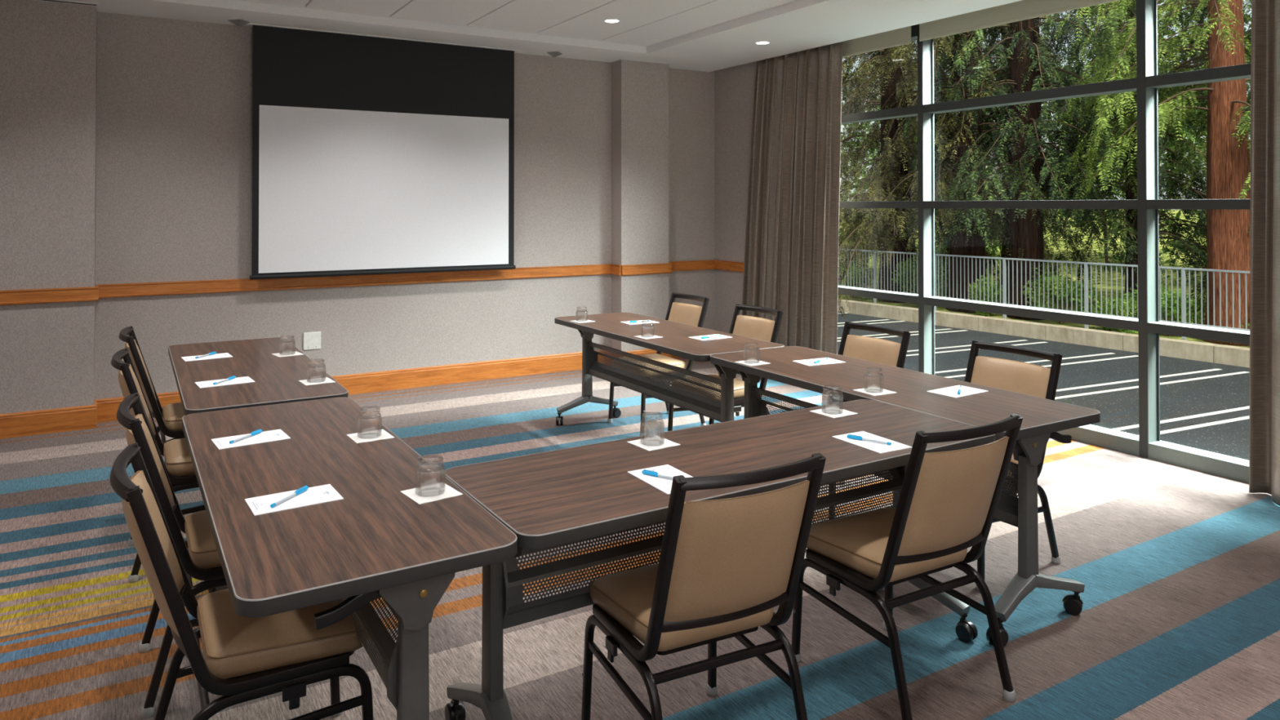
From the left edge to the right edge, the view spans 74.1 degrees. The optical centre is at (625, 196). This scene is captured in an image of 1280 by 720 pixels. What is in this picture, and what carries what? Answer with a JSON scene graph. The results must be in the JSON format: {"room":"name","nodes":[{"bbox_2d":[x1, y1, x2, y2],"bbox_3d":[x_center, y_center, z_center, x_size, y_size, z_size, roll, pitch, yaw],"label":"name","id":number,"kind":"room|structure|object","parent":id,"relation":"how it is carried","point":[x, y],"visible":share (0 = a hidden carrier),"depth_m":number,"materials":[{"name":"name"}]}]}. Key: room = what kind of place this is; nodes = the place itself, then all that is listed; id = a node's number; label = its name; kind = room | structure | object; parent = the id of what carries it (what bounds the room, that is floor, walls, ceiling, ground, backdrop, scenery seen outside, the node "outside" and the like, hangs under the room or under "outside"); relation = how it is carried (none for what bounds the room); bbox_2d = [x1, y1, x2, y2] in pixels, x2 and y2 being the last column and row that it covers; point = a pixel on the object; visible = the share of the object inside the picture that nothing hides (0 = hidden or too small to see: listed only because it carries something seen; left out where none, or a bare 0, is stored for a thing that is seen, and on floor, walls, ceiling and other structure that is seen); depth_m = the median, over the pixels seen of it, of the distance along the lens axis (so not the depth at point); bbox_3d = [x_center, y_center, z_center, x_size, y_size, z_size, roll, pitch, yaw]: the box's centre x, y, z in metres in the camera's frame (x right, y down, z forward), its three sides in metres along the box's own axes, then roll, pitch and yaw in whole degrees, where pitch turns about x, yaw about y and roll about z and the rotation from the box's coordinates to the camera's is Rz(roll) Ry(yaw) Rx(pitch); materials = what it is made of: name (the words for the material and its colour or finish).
{"room":"meeting room","nodes":[
{"label":"meeting room","id":0,"kind":"room"},
{"bbox_2d":[0,0,97,413],"bbox_3d":[-3.940,0.138,5.792,0.536,2.906,0.179,0,-1,-31],"label":"wall","id":1,"kind":"structure","parent":0,"point":[48,50],"depth_m":5.71,"materials":[{"name":"paint"}]},
{"bbox_2d":[0,404,96,439],"bbox_3d":[-3.882,1.510,5.697,0.554,0.160,0.018,0,-1,-31],"label":"baseboard","id":2,"kind":"structure","parent":1,"relation":"attached to","point":[24,424],"depth_m":5.69,"materials":[{"name":"brown wood"}]},
{"bbox_2d":[0,286,98,305],"bbox_3d":[-3.878,0.667,5.705,0.560,0.096,0.024,0,-1,-31],"label":"trim","id":3,"kind":"structure","parent":1,"relation":"attached to","point":[10,297],"depth_m":5.70,"materials":[{"name":"brown wood"}]},
{"bbox_2d":[0,2,715,399],"bbox_3d":[-2.428,0.063,6.875,8.500,3.320,0.150,0,-1,-31],"label":"wall","id":4,"kind":"structure","parent":0,"point":[174,174],"depth_m":6.73,"materials":[{"name":"paint"}]},
{"bbox_2d":[302,331,320,350],"bbox_3d":[-2.491,1.145,6.734,0.134,0.138,0.010,0,-1,-31],"label":"wall plate","id":5,"kind":"object","parent":4,"relation":"attached to","point":[311,340],"visible":1,"depth_m":6.73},
{"bbox_2d":[95,349,610,422],"bbox_3d":[-1.943,1.525,7.048,4.196,0.160,0.018,0,-1,-31],"label":"baseboard","id":6,"kind":"structure","parent":4,"relation":"attached to","point":[370,382],"depth_m":7.24,"materials":[{"name":"brown wood"}]},
{"bbox_2d":[98,263,611,297],"bbox_3d":[-1.941,0.682,7.055,4.196,0.096,0.024,0,-1,-31],"label":"trim","id":7,"kind":"structure","parent":4,"relation":"attached to","point":[162,288],"depth_m":6.79,"materials":[{"name":"brown wood"}]},
{"bbox_2d":[609,263,621,275],"bbox_3d":[-0.102,0.693,8.042,0.024,0.096,0.191,0,-1,-31],"label":"trim","id":8,"kind":"structure","parent":4,"relation":"attached to","point":[615,269],"depth_m":8.02,"materials":[{"name":"brown wood"}]},
{"bbox_2d":[668,259,714,271],"bbox_3d":[0.624,0.698,8.567,0.693,0.096,0.024,0,-1,-31],"label":"trim","id":9,"kind":"structure","parent":4,"relation":"attached to","point":[691,264],"depth_m":8.59,"materials":[{"name":"brown wood"}]},
{"bbox_2d":[0,0,1022,71],"bbox_3d":[-0.176,-1.495,2.746,7.870,0.294,9.281,0,-1,-31],"label":"ceiling","id":10,"kind":"structure","parent":0,"point":[215,11],"depth_m":6.58,"materials":[{"name":"paint"}]},
{"bbox_2d":[36,0,98,6],"bbox_3d":[-4.210,-1.315,5.461,1.380,0.006,0.090,0,-1,-31],"label":"ceiling vent","id":11,"kind":"object","parent":10,"relation":"in","point":[53,1],"visible":1,"depth_m":5.73,"materials":[{"name":"white metal"}]},
{"bbox_2d":[227,18,249,26],"bbox_3d":[-2.884,-1.291,6.324,0.106,0.038,0.106,0,-1,14],"label":"sprinkler","id":12,"kind":"object","parent":10,"relation":"attached to","point":[240,22],"visible":1,"depth_m":6.29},
{"bbox_2d":[244,22,524,279],"bbox_3d":[-1.918,-0.344,6.964,2.320,1.956,0.070,0,-1,-31],"label":"projection screen","id":13,"kind":"object","parent":10,"relation":"hanging from","point":[372,155],"visible":0.95,"depth_m":6.90,"materials":[{"name":"white fabric"}]},
{"bbox_2d":[741,41,843,354],"bbox_3d":[1.478,0.145,7.674,0.243,2.926,1.254,0,-1,-31],"label":"window curtain","id":14,"kind":"object","parent":10,"relation":"hanging from","point":[791,260],"visible":0.91,"depth_m":7.60,"materials":[{"name":"beige fabric"}]},
{"bbox_2d":[1248,0,1279,506],"bbox_3d":[3.616,0.105,4.024,0.227,2.926,1.172,0,-1,-31],"label":"window curtain","id":15,"kind":"object","parent":10,"relation":"hanging from","point":[1264,216],"visible":1,"depth_m":4.51,"materials":[{"name":"beige fabric"}]},
{"bbox_2d":[239,0,796,46],"bbox_3d":[0.872,-1.439,3.023,3.544,0.060,8.695,0,-1,-31],"label":"ceiling","id":16,"kind":"structure","parent":0,"point":[590,24],"depth_m":6.36,"materials":[{"name":"paint"}]},
{"bbox_2d":[603,18,620,22],"bbox_3d":[-0.109,-1.367,6.603,0.136,0.005,0.136,0,-1,-31],"label":"recessed light","id":17,"kind":"object","parent":16,"relation":"in","point":[607,20],"visible":1,"depth_m":6.59,"materials":[{"name":"white glass"}]},
{"bbox_2d":[0,358,1279,719],"bbox_3d":[-0.033,1.619,2.796,8.200,0.120,9.281,0,-1,-31],"label":"floor","id":18,"kind":"structure","parent":0,"point":[1178,567],"depth_m":3.16,"materials":[{"name":"carpet"}]},
{"bbox_2d":[118,325,185,462],"bbox_3d":[-2.320,1.133,4.460,0.602,0.888,0.469,0,-1,-31],"label":"banquet chair","id":19,"kind":"object","parent":18,"relation":"on","point":[171,425],"visible":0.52,"depth_m":4.25,"materials":[{"name":"brown metal"}]},
{"bbox_2d":[111,347,205,582],"bbox_3d":[-1.931,1.125,3.755,0.602,0.888,0.469,0,-1,-31],"label":"banquet chair","id":20,"kind":"object","parent":18,"relation":"on","point":[178,464],"visible":0.42,"depth_m":3.57,"materials":[{"name":"brown metal"}]},
{"bbox_2d":[116,392,226,719],"bbox_3d":[-1.360,1.115,2.843,0.602,0.888,0.469,0,-1,-31],"label":"banquet chair","id":21,"kind":"object","parent":18,"relation":"on","point":[202,562],"visible":0.52,"depth_m":2.64,"materials":[{"name":"brown metal"}]},
{"bbox_2d":[109,442,373,719],"bbox_3d":[-1.006,1.109,2.228,0.602,0.888,0.469,0,-1,-31],"label":"banquet chair","id":22,"kind":"object","parent":18,"relation":"on","point":[246,659],"visible":0.89,"depth_m":2.10,"materials":[{"name":"fabric"}]},
{"bbox_2d":[168,337,348,592],"bbox_3d":[-1.852,1.199,4.131,0.630,0.749,1.766,0,-1,-30],"label":"folding table","id":23,"kind":"object","parent":18,"relation":"on","point":[277,379],"visible":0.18,"depth_m":3.91,"materials":[{"name":"brown wood"}]},
{"bbox_2d":[181,352,232,361],"bbox_3d":[-2.155,0.825,4.364,0.220,0.002,0.140,0,-1,-36],"label":"notepad","id":24,"kind":"object","parent":23,"relation":"on","point":[225,354],"visible":0.99,"depth_m":4.36,"materials":[{"name":"white paper"}]},
{"bbox_2d":[194,376,255,388],"bbox_3d":[-1.769,0.819,3.743,0.220,0.002,0.140,0,-1,-36],"label":"notepad","id":25,"kind":"object","parent":23,"relation":"on","point":[207,384],"visible":1,"depth_m":3.73,"materials":[{"name":"white paper"}]},
{"bbox_2d":[271,351,303,357],"bbox_3d":[-1.774,0.826,4.449,0.125,0.004,0.125,1,-1,-39],"label":"coaster","id":26,"kind":"object","parent":23,"relation":"on","point":[295,353],"visible":1,"depth_m":4.45,"materials":[{"name":"white paper"}]},
{"bbox_2d":[298,377,335,385],"bbox_3d":[-1.370,0.818,3.761,0.125,0.004,0.125,0,-1,-36],"label":"coaster","id":27,"kind":"object","parent":23,"relation":"on","point":[319,380],"visible":1,"depth_m":3.75,"materials":[{"name":"white paper"}]},
{"bbox_2d":[182,396,517,719],"bbox_3d":[-0.947,1.182,2.562,0.630,0.749,1.766,0,-1,-31],"label":"folding table","id":28,"kind":"object","parent":18,"relation":"on","point":[375,542],"visible":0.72,"depth_m":2.05,"materials":[{"name":"brown wood"}]},
{"bbox_2d":[210,429,290,449],"bbox_3d":[-1.251,0.809,2.830,0.220,0.002,0.140,0,-1,-36],"label":"notepad","id":29,"kind":"object","parent":28,"relation":"on","point":[220,443],"visible":1,"depth_m":2.82,"materials":[{"name":"white paper"}]},
{"bbox_2d":[229,428,262,444],"bbox_3d":[-1.270,0.801,2.836,0.010,0.013,0.150,0,-1,16],"label":"ballpoint pen","id":30,"kind":"object","parent":29,"relation":"on","point":[256,432],"visible":1,"depth_m":2.84,"materials":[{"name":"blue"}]},
{"bbox_2d":[244,484,343,515],"bbox_3d":[-0.880,0.802,2.250,0.220,0.002,0.140,0,-1,-34],"label":"notepad","id":31,"kind":"object","parent":28,"relation":"on","point":[259,505],"visible":1,"depth_m":2.24,"materials":[{"name":"white paper"}]},
{"bbox_2d":[270,484,308,507],"bbox_3d":[-0.892,0.795,2.251,0.010,0.013,0.150,0,-1,15],"label":"ballpoint pen","id":32,"kind":"object","parent":31,"relation":"on","point":[300,491],"visible":1,"depth_m":2.25,"materials":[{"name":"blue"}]},
{"bbox_2d":[346,429,394,443],"bbox_3d":[-0.864,0.809,2.866,0.125,0.004,0.125,0,-1,-34],"label":"coaster","id":33,"kind":"object","parent":28,"relation":"on","point":[380,434],"visible":1,"depth_m":2.86,"materials":[{"name":"white paper"}]},
{"bbox_2d":[400,482,462,504],"bbox_3d":[-0.527,0.802,2.300,0.125,0.004,0.125,0,-1,-38],"label":"coaster","id":34,"kind":"object","parent":28,"relation":"on","point":[441,491],"visible":1,"depth_m":2.29,"materials":[{"name":"white paper"}]},
{"bbox_2d":[607,292,709,435],"bbox_3d":[0.242,1.149,5.946,0.602,0.888,0.469,0,-1,-31],"label":"banquet chair","id":35,"kind":"object","parent":18,"relation":"on","point":[681,313],"visible":0.36,"depth_m":5.95,"materials":[{"name":"brown metal"}]},
{"bbox_2d":[554,311,784,425],"bbox_3d":[0.193,1.212,5.321,0.630,0.749,1.766,0,-1,-31],"label":"folding table","id":36,"kind":"object","parent":18,"relation":"on","point":[674,340],"visible":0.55,"depth_m":5.18,"materials":[{"name":"brown wood"}]},
{"bbox_2d":[620,320,657,324],"bbox_3d":[0.093,0.839,5.668,0.220,0.002,0.140,0,-1,-27],"label":"notepad","id":37,"kind":"object","parent":36,"relation":"on","point":[650,321],"visible":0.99,"depth_m":5.63,"materials":[{"name":"white paper"}]},
{"bbox_2d":[634,334,661,339],"bbox_3d":[0.132,0.832,5.041,0.125,0.004,0.125,0,-1,-36],"label":"coaster","id":38,"kind":"object","parent":36,"relation":"on","point":[645,336],"visible":1,"depth_m":5.04,"materials":[{"name":"white paper"}]},
{"bbox_2d":[688,333,732,340],"bbox_3d":[0.500,0.832,5.018,0.220,0.002,0.140,0,-1,-33],"label":"notepad","id":39,"kind":"object","parent":36,"relation":"on","point":[700,336],"visible":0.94,"depth_m":5.00,"materials":[{"name":"white paper"}]},
{"bbox_2d":[581,453,826,719],"bbox_3d":[0.200,1.110,2.315,0.469,0.888,0.602,0,-1,-26],"label":"banquet chair","id":40,"kind":"object","parent":18,"relation":"on","point":[722,570],"visible":1,"depth_m":2.15,"materials":[{"name":"fabric"}]},
{"bbox_2d":[444,399,995,719],"bbox_3d":[0.371,1.183,2.708,1.799,0.749,0.630,0,-1,-31],"label":"folding table","id":41,"kind":"object","parent":18,"relation":"on","point":[550,500],"visible":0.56,"depth_m":2.49,"materials":[{"name":"brown wood"}]},
{"bbox_2d":[450,700,460,715],"bbox_3d":[-0.504,1.502,2.502,0.012,0.032,0.069,0,-1,-27],"label":"caster","id":42,"kind":"object","parent":41,"relation":"attached to","point":[455,704],"depth_m":2.48,"materials":[{"name":"black plastic"}]},
{"bbox_2d":[626,435,679,451],"bbox_3d":[0.090,0.808,2.780,0.125,0.004,0.125,0,-1,-35],"label":"coaster","id":43,"kind":"object","parent":41,"relation":"on","point":[656,442],"visible":1,"depth_m":2.77,"materials":[{"name":"white paper"}]},
{"bbox_2d":[626,464,692,494],"bbox_3d":[0.119,0.804,2.418,0.140,0.002,0.220,0,-1,-30],"label":"notepad","id":44,"kind":"object","parent":41,"relation":"on","point":[664,485],"visible":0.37,"depth_m":2.44,"materials":[{"name":"white paper"}]},
{"bbox_2d":[641,469,673,479],"bbox_3d":[0.110,0.796,2.418,0.150,0.013,0.010,0,-1,34],"label":"ballpoint pen","id":45,"kind":"object","parent":44,"relation":"on","point":[644,471],"visible":0.58,"depth_m":2.43,"materials":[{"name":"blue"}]},
{"bbox_2d":[809,406,857,417],"bbox_3d":[0.782,0.812,3.197,0.125,0.004,0.125,0,-1,-32],"label":"coaster","id":46,"kind":"object","parent":41,"relation":"on","point":[833,412],"visible":1,"depth_m":3.19,"materials":[{"name":"white paper"}]},
{"bbox_2d":[831,431,911,453],"bbox_3d":[0.809,0.808,2.796,0.140,0.002,0.220,0,-1,-29],"label":"notepad","id":47,"kind":"object","parent":41,"relation":"on","point":[880,448],"visible":0.7,"depth_m":2.77,"materials":[{"name":"white paper"}]},
{"bbox_2d":[846,434,891,444],"bbox_3d":[0.800,0.800,2.793,0.150,0.013,0.010,0,-1,37],"label":"ballpoint pen","id":48,"kind":"object","parent":47,"relation":"on","point":[849,436],"visible":1,"depth_m":2.80,"materials":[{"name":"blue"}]},
{"bbox_2d":[956,617,976,634],"bbox_3d":[1.199,1.507,2.984,0.012,0.032,0.069,0,-1,-35],"label":"caster","id":49,"kind":"object","parent":41,"relation":"attached to","point":[964,626],"depth_m":2.97,"materials":[{"name":"black plastic"}]},
{"bbox_2d":[667,303,783,431],"bbox_3d":[0.619,1.141,5.217,0.602,0.888,0.469,0,-1,-31],"label":"banquet chair","id":50,"kind":"object","parent":18,"relation":"on","point":[754,327],"visible":0.31,"depth_m":5.25,"materials":[{"name":"brown metal"}]},
{"bbox_2d":[780,321,911,519],"bbox_3d":[1.115,1.132,4.377,0.602,0.888,0.469,0,-1,-31],"label":"banquet chair","id":51,"kind":"object","parent":18,"relation":"on","point":[877,350],"visible":0.18,"depth_m":4.50,"materials":[{"name":"brown metal"}]},
{"bbox_2d":[710,346,1100,646],"bbox_3d":[1.118,1.195,3.820,0.630,0.749,1.766,0,-1,-30],"label":"folding table","id":52,"kind":"object","parent":18,"relation":"on","point":[1042,418],"visible":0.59,"depth_m":3.31,"materials":[{"name":"brown wood"}]},
{"bbox_2d":[734,359,769,365],"bbox_3d":[0.628,0.823,4.210,0.125,0.004,0.125,0,-1,-32],"label":"coaster","id":53,"kind":"object","parent":52,"relation":"on","point":[749,362],"visible":1,"depth_m":4.20,"materials":[{"name":"white paper"}]},
{"bbox_2d":[792,357,844,365],"bbox_3d":[0.963,0.824,4.233,0.220,0.002,0.140,0,-1,-25],"label":"notepad","id":54,"kind":"object","parent":52,"relation":"on","point":[829,361],"visible":1,"depth_m":4.22,"materials":[{"name":"white paper"}]},
{"bbox_2d":[853,386,896,395],"bbox_3d":[1.044,0.816,3.559,0.125,0.004,0.125,0,-1,-29],"label":"coaster","id":55,"kind":"object","parent":52,"relation":"on","point":[874,391],"visible":1,"depth_m":3.55,"materials":[{"name":"white paper"}]},
{"bbox_2d":[926,385,988,397],"bbox_3d":[1.391,0.817,3.558,0.220,0.002,0.140,0,-1,-34],"label":"notepad","id":56,"kind":"object","parent":52,"relation":"on","point":[952,391],"visible":0.98,"depth_m":3.55,"materials":[{"name":"white paper"}]},
{"bbox_2d":[1062,594,1083,604],"bbox_3d":[1.677,1.509,3.184,0.069,0.032,0.012,0,-1,32],"label":"caster","id":57,"kind":"object","parent":52,"relation":"attached to","point":[1068,598],"depth_m":3.17,"materials":[{"name":"black plastic"}]},
{"bbox_2d":[791,413,1022,719],"bbox_3d":[0.895,1.114,2.717,0.469,0.888,0.602,0,-1,-29],"label":"banquet chair","id":58,"kind":"object","parent":18,"relation":"on","point":[948,502],"visible":0.96,"depth_m":2.57,"materials":[{"name":"fabric"}]},
{"bbox_2d":[964,340,1062,590],"bbox_3d":[1.549,1.125,3.717,0.602,0.888,0.469,0,-1,-31],"label":"banquet chair","id":59,"kind":"object","parent":18,"relation":"on","point":[1032,380],"visible":0.23,"depth_m":3.77,"materials":[{"name":"brown metal"}]},
{"bbox_2d":[611,59,668,351],"bbox_3d":[0.138,0.164,8.189,0.533,2.906,0.191,0,-1,-31],"label":"pillar","id":60,"kind":"structure","parent":0,"point":[639,89],"depth_m":8.10,"materials":[{"name":"paint"}]},
{"bbox_2d":[621,262,671,275],"bbox_3d":[0.203,0.693,8.097,0.557,0.096,0.024,0,-1,-31],"label":"trim","id":61,"kind":"structure","parent":60,"relation":"attached to","point":[650,268],"depth_m":8.09,"materials":[{"name":"brown wood"}]},
{"bbox_2d":[621,348,671,357],"bbox_3d":[0.199,1.536,8.089,0.551,0.160,0.018,0,-1,-31],"label":"baseboard","id":62,"kind":"structure","parent":60,"relation":"attached to","point":[641,352],"depth_m":8.07,"materials":[{"name":"brown wood"}]},
{"bbox_2d":[714,61,756,333],"bbox_3d":[1.317,0.080,8.485,0.412,3.320,0.881,0,-1,-31],"label":"wall","id":63,"kind":"structure","parent":0,"point":[734,86],"depth_m":8.53,"materials":[{"name":"paint"}]},
{"bbox_2d":[714,259,743,272],"bbox_3d":[1.129,0.696,8.367,0.024,0.096,0.881,0,-1,-31],"label":"trim","id":64,"kind":"structure","parent":63,"relation":"attached to","point":[734,266],"depth_m":8.51,"materials":[{"name":"brown wood"}]},
{"bbox_3d":[5.007,0.013,2.226,0.412,3.320,3.150,0,-1,-31],"label":"wall","id":65,"kind":"structure","parent":0,"visible":0},
{"bbox_2d":[837,0,1250,483],"bbox_3d":[2.825,0.099,5.840,0.132,2.985,5.317,0,-1,-31],"label":"window","id":66,"kind":"structure","parent":65,"relation":"in","point":[1148,444],"depth_m":5.20,"materials":[{"name":"grey metal"}]},
{"bbox_2d":[842,26,911,57],"bbox_3d":[1.844,-1.292,7.331,0.048,0.200,1.588,0,-1,-31],"label":"roller blind","id":67,"kind":"object","parent":66,"relation":"attached to","point":[899,37],"visible":0.33,"depth_m":6.93,"materials":[{"name":"fabric"}]},
{"bbox_2d":[919,0,1119,41],"bbox_3d":[2.693,-1.308,5.891,0.048,0.200,1.590,0,-1,-31],"label":"roller blind","id":68,"kind":"object","parent":66,"relation":"attached to","point":[1023,10],"visible":0.77,"depth_m":5.96,"materials":[{"name":"fabric"}]},
{"label":"outside","id":69,"kind":"structure","parent":0,"visible":0},
{"bbox_2d":[837,208,1249,347],"bbox_3d":[19.229,1.702,34.537,33.944,3.046,72.086,0,-1,-34],"label":"bushes","id":70,"kind":"object","parent":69,"point":[1055,251],"visible":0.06,"depth_m":27.28,"materials":[{"name":"green plant"}]},
{"bbox_2d":[837,260,879,299],"bbox_3d":[6.783,2.490,25.317,1.807,1.241,1.570,0,-1,38],"label":"leafy shrub","id":71,"kind":"object","parent":70,"relation":"on","point":[849,268],"visible":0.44,"depth_m":24.96,"materials":[{"name":"green plant"}]},
{"bbox_2d":[838,57,880,253],"bbox_3d":[9.737,-1.698,38.641,4.167,9.672,5.946,1,-1,-42],"label":"broadleaf tree","id":72,"kind":"object","parent":70,"relation":"on","point":[855,185],"visible":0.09,"depth_m":37.90,"materials":[{"name":"plant"}]},
{"bbox_2d":[858,60,947,253],"bbox_3d":[12.427,-1.539,35.670,4.826,9.234,5.404,0,-1,-31],"label":"broadleaf tree","id":73,"kind":"object","parent":70,"relation":"on","point":[870,152],"visible":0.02,"depth_m":36.43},
{"bbox_2d":[838,44,986,286],"bbox_3d":[9.395,-1.165,28.094,5.233,10.406,4.886,0,-1,-21],"label":"tree","id":74,"kind":"object","parent":70,"relation":"on","point":[914,149],"visible":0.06,"depth_m":28.33,"materials":[{"name":"green plant"}]},
{"bbox_2d":[889,253,948,297],"bbox_3d":[8.181,2.332,23.349,1.261,1.514,1.868,0,-1,-31],"label":"leafy shrub","id":75,"kind":"object","parent":70,"relation":"on","point":[905,263],"visible":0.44,"depth_m":23.38,"materials":[{"name":"green plant"}]},
{"bbox_2d":[837,35,1009,316],"bbox_3d":[7.752,-1.030,24.634,6.287,9.822,5.917,0,-1,-19],"label":"tree","id":76,"kind":"object","parent":70,"relation":"on","point":[902,243],"visible":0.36,"depth_m":24.11,"materials":[{"name":"green plant"}]},
{"bbox_2d":[850,12,1079,312],"bbox_3d":[8.926,-1.464,22.324,6.034,9.068,5.512,1,-1,-43],"label":"tree","id":77,"kind":"object","parent":70,"relation":"on","point":[975,246],"visible":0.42,"depth_m":21.97,"materials":[{"name":"green plant"}]},
{"bbox_2d":[967,274,1002,316],"bbox_3d":[9.024,2.510,21.399,0.856,1.109,1.288,0,-1,6],"label":"leafy shrub","id":78,"kind":"object","parent":70,"relation":"on","point":[984,313],"visible":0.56,"depth_m":21.16,"materials":[{"name":"green plant"}]},
{"bbox_2d":[913,36,1062,275],"bbox_3d":[13.226,-1.366,30.859,5.573,8.875,4.772,0,-1,0],"label":"broadleaf tree","id":79,"kind":"object","parent":70,"relation":"on","point":[988,234],"visible":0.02,"depth_m":30.16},
{"bbox_2d":[933,18,1103,306],"bbox_3d":[11.284,-1.238,24.749,4.985,10.331,5.197,0,-1,30],"label":"tree","id":80,"kind":"object","parent":70,"relation":"on","point":[1070,238],"visible":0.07,"depth_m":23.89,"materials":[{"name":"green plant"}]},
{"bbox_2d":[900,3,1169,319],"bbox_3d":[10.001,-1.402,20.965,5.550,9.086,5.860,0,-1,-20],"label":"tree","id":81,"kind":"object","parent":70,"relation":"on","point":[1024,124],"visible":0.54,"depth_m":20.36,"materials":[{"name":"green plant"}]},
{"bbox_2d":[839,248,1249,340],"bbox_3d":[8.841,2.180,19.805,0.062,1.505,22.891,0,-1,-33],"label":"metal fence","id":82,"kind":"object","parent":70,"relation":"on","point":[1004,260],"visible":0.45,"depth_m":18.39,"materials":[{"name":"metal"}]},
{"bbox_2d":[1022,263,1097,324],"bbox_3d":[10.113,2.320,19.774,1.647,1.454,1.599,0,-1,33],"label":"leafy shrub","id":83,"kind":"object","parent":70,"relation":"on","point":[1055,277],"visible":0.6,"depth_m":19.65,"materials":[{"name":"green plant"}]},
{"bbox_2d":[1072,291,1137,333],"bbox_3d":[10.738,2.553,18.622,1.263,0.970,1.549,0,-1,-19],"label":"leafy shrub","id":84,"kind":"object","parent":70,"relation":"on","point":[1124,300],"visible":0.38,"depth_m":18.34,"materials":[{"name":"green plant"}]},
{"bbox_2d":[1043,22,1204,271],"bbox_3d":[16.232,-1.646,28.451,5.007,9.271,5.229,0,-1,-24],"label":"broadleaf tree","id":85,"kind":"object","parent":70,"relation":"on","point":[1107,261],"visible":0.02,"depth_m":28.66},
{"bbox_2d":[1031,0,1251,317],"bbox_3d":[12.296,-1.183,20.372,5.656,9.570,4.977,0,-1,34],"label":"tree","id":86,"kind":"object","parent":70,"relation":"on","point":[1195,247],"visible":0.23,"depth_m":19.97,"materials":[{"name":"green plant"}]},
{"bbox_2d":[1053,0,1251,346],"bbox_3d":[11.600,-1.777,17.694,4.479,9.593,5.563,-1,-1,42],"label":"tree","id":87,"kind":"object","parent":70,"relation":"on","point":[1228,156],"visible":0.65,"depth_m":16.94,"materials":[{"name":"green plant"}]},
{"bbox_2d":[1125,282,1205,339],"bbox_3d":[11.435,2.408,17.882,1.166,1.240,1.409,0,-1,-15],"label":"leafy shrub","id":88,"kind":"object","parent":70,"relation":"on","point":[1162,295],"visible":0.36,"depth_m":17.60,"materials":[{"name":"green plant"}]},
{"bbox_2d":[1098,0,1251,286],"bbox_3d":[16.655,-1.964,24.543,4.315,9.817,5.763,0,-1,-31],"label":"broadleaf tree","id":89,"kind":"object","parent":70,"relation":"on","point":[1184,134],"visible":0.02,"depth_m":24.68,"materials":[{"name":"plant"}]},
{"bbox_2d":[1159,0,1251,321],"bbox_3d":[14.617,-0.916,18.501,5.063,11.149,4.979,0,-1,36],"label":"tree","id":90,"kind":"object","parent":70,"relation":"on","point":[1202,16],"visible":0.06,"depth_m":19.22,"materials":[{"name":"green plant"}]},
{"bbox_2d":[1237,95,1250,232],"bbox_3d":[14.246,-1.393,15.664,4.913,10.245,5.030,0,-1,-9],"label":"tree","id":91,"kind":"object","parent":70,"relation":"on","point":[1246,108],"visible":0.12,"depth_m":16.45,"materials":[{"name":"green plant"}]},
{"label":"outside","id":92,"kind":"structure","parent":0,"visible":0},
{"bbox_2d":[836,311,1249,460],"bbox_3d":[5.656,3.093,14.911,13.923,0.001,70.000,0,-1,-31],"label":"ground","id":93,"kind":"structure","parent":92,"point":[1120,408],"depth_m":14.21,"materials":[{"name":"asphalt"}]},
{"bbox_2d":[837,329,966,341],"bbox_3d":[4.571,3.126,18.354,7.550,0.001,0.855,0,-1,-31],"label":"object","id":94,"kind":"structure","parent":93,"relation":"on","point":[962,330],"depth_m":19.32,"materials":[{"name":"white paint"}]},
{"bbox_2d":[906,339,1025,351],"bbox_3d":[5.341,3.111,16.920,7.420,0.001,0.842,0,-1,-31],"label":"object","id":95,"kind":"structure","parent":93,"relation":"on","point":[1022,340],"depth_m":17.65,"materials":[{"name":"white paint"}]},
{"bbox_2d":[906,342,1047,355],"bbox_3d":[5.585,3.108,16.633,7.550,0.001,0.855,0,-1,-31],"label":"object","id":96,"kind":"structure","parent":93,"relation":"on","point":[1037,342],"depth_m":17.25,"materials":[{"name":"white paint"}]},
{"bbox_2d":[934,352,1112,373],"bbox_3d":[6.300,3.093,15.292,7.420,0.001,0.842,0,-1,-31],"label":"parking line","id":97,"kind":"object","parent":93,"relation":"on","point":[1108,353],"visible":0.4,"depth_m":16.06,"materials":[{"name":"white paint"}]},
{"bbox_2d":[946,355,1138,377],"bbox_3d":[6.563,3.090,14.974,7.550,0.001,0.855,0,-1,-31],"label":"parking line","id":98,"kind":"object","parent":93,"relation":"on","point":[1134,355],"visible":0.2,"depth_m":15.89,"materials":[{"name":"white paint"}]},
{"bbox_2d":[837,298,1249,367],"bbox_3d":[9.298,2.976,18.608,0.320,0.313,55.179,0,-1,-34],"label":"kerb","id":99,"kind":"object","parent":93,"relation":"on","point":[1173,348],"visible":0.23,"depth_m":18.26,"materials":[{"name":"concrete"}]},
{"bbox_2d":[1056,368,1222,391],"bbox_3d":[7.269,3.075,13.648,7.420,0.001,0.842,0,-1,-31],"label":"road marking","id":100,"kind":"object","parent":93,"relation":"on","point":[1211,370],"visible":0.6,"depth_m":14.12,"materials":[{"name":"white paint"}]},
{"bbox_2d":[1054,371,1248,399],"bbox_3d":[7.514,3.072,13.361,7.550,0.001,0.855,0,-1,-31],"label":"road marking","id":101,"kind":"object","parent":93,"relation":"on","point":[1241,372],"visible":0.4,"depth_m":13.74,"materials":[{"name":"white paint"}]},
{"bbox_2d":[1110,405,1249,431],"bbox_3d":[8.266,3.057,11.958,7.420,0.001,0.842,0,-1,-31],"label":"road marking","id":102,"kind":"object","parent":93,"relation":"on","point":[1248,406],"visible":0.33,"depth_m":11.73,"materials":[{"name":"white paint"}]},
{"bbox_2d":[1160,415,1249,434],"bbox_3d":[8.501,3.054,11.687,7.550,0.001,0.855,0,-1,-31],"label":"road marking","id":103,"kind":"object","parent":93,"relation":"on","point":[1248,416],"visible":0.33,"depth_m":11.34,"materials":[{"name":"white paint"}]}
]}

